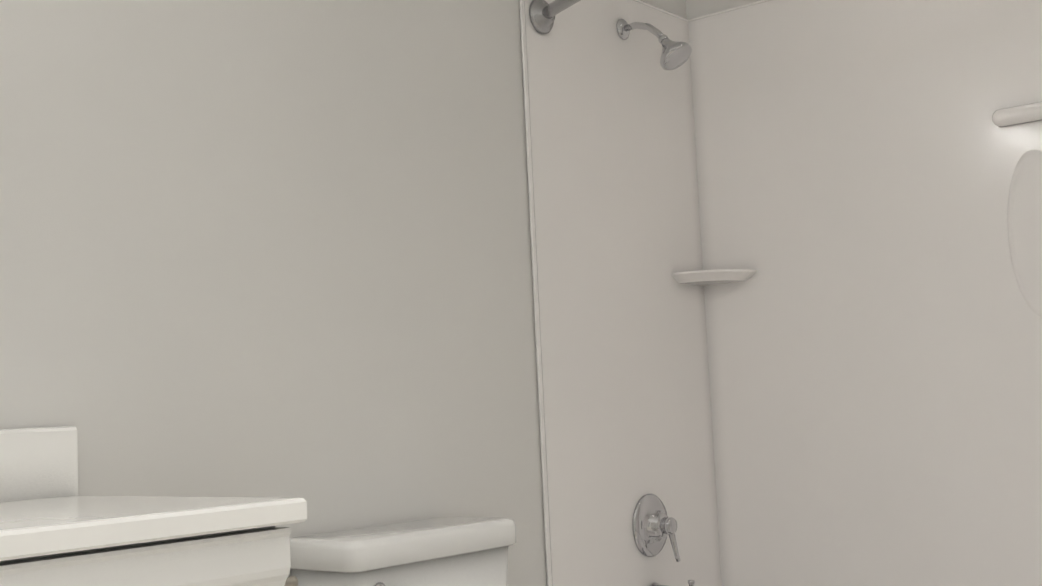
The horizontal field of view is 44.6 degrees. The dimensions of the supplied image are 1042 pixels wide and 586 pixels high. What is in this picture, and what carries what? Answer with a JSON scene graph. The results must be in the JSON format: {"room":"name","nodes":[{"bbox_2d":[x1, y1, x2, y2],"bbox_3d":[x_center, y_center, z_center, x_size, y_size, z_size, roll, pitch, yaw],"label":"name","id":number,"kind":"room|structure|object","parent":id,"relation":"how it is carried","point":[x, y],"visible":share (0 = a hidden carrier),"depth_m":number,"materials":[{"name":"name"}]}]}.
{"room":"bathroom","nodes":[
{"label":"bathroom","id":0,"kind":"room"},
{"bbox_2d":[0,0,685,585],"bbox_3d":[-0.668,0.033,2.332,0.120,2.470,3.960,-7,-7,38],"label":"wall","id":1,"kind":"structure","parent":0,"point":[264,248],"depth_m":2.50,"materials":[{"name":"paint"}]},
{"bbox_2d":[0,426,77,501],"bbox_3d":[-1.166,0.247,1.557,0.021,0.114,1.376,-7,-7,38],"label":"backsplash","id":2,"kind":"structure","parent":1,"relation":"attached to","point":[35,462],"depth_m":2.03,"materials":[{"name":"white stone"}]},
{"bbox_2d":[685,0,758,18],"bbox_3d":[1.631,-0.018,2.953,2.700,2.470,0.120,-7,-7,38],"label":"wall","id":3,"kind":"structure","parent":0,"point":[695,8],"depth_m":3.79,"materials":[{"name":"paint"}]},
{"bbox_3d":[0.489,1.159,1.342,2.940,0.060,3.960,-7,-7,38],"label":"floor","id":4,"kind":"structure","parent":0,"visible":0},
{"bbox_2d":[0,510,306,585],"bbox_3d":[-0.910,0.751,1.354,0.576,0.885,1.412,-7,-7,38],"label":"bathroom vanity","id":5,"kind":"object","parent":4,"relation":"on","point":[237,551],"depth_m":1.58,"materials":[{"name":"paint"}]},
{"bbox_2d":[0,494,306,545],"bbox_3d":[-0.947,0.293,1.378,0.576,0.033,1.376,-7,-7,38],"label":"countertop","id":6,"kind":"structure","parent":5,"relation":"on","point":[57,517],"depth_m":1.62,"materials":[{"name":"white stone"}]},
{"bbox_2d":[290,516,515,585],"bbox_3d":[-0.007,0.841,2.329,0.757,0.801,0.480,-7,-7,38],"label":"toilet","id":7,"kind":"object","parent":4,"relation":"on","point":[453,551],"visible":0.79,"depth_m":2.42,"materials":[{"name":"ceramic"}]},
{"bbox_2d":[519,0,1041,585],"bbox_3d":[0.903,0.167,2.923,1.562,2.166,0.817,-7,-7,38],"label":"shower surround","id":8,"kind":"object","parent":4,"relation":"on","point":[787,274],"visible":1,"depth_m":3.40,"materials":[{"name":"white plastic"}]},
{"bbox_2d":[529,0,580,34],"bbox_3d":[0.599,-0.778,2.684,1.545,0.092,0.257,-7,-7,38],"label":"rail","id":9,"kind":"object","parent":8,"relation":"attached to","point":[542,13],"visible":1,"depth_m":3.19,"materials":[{"name":"silver metal"}]}
]}

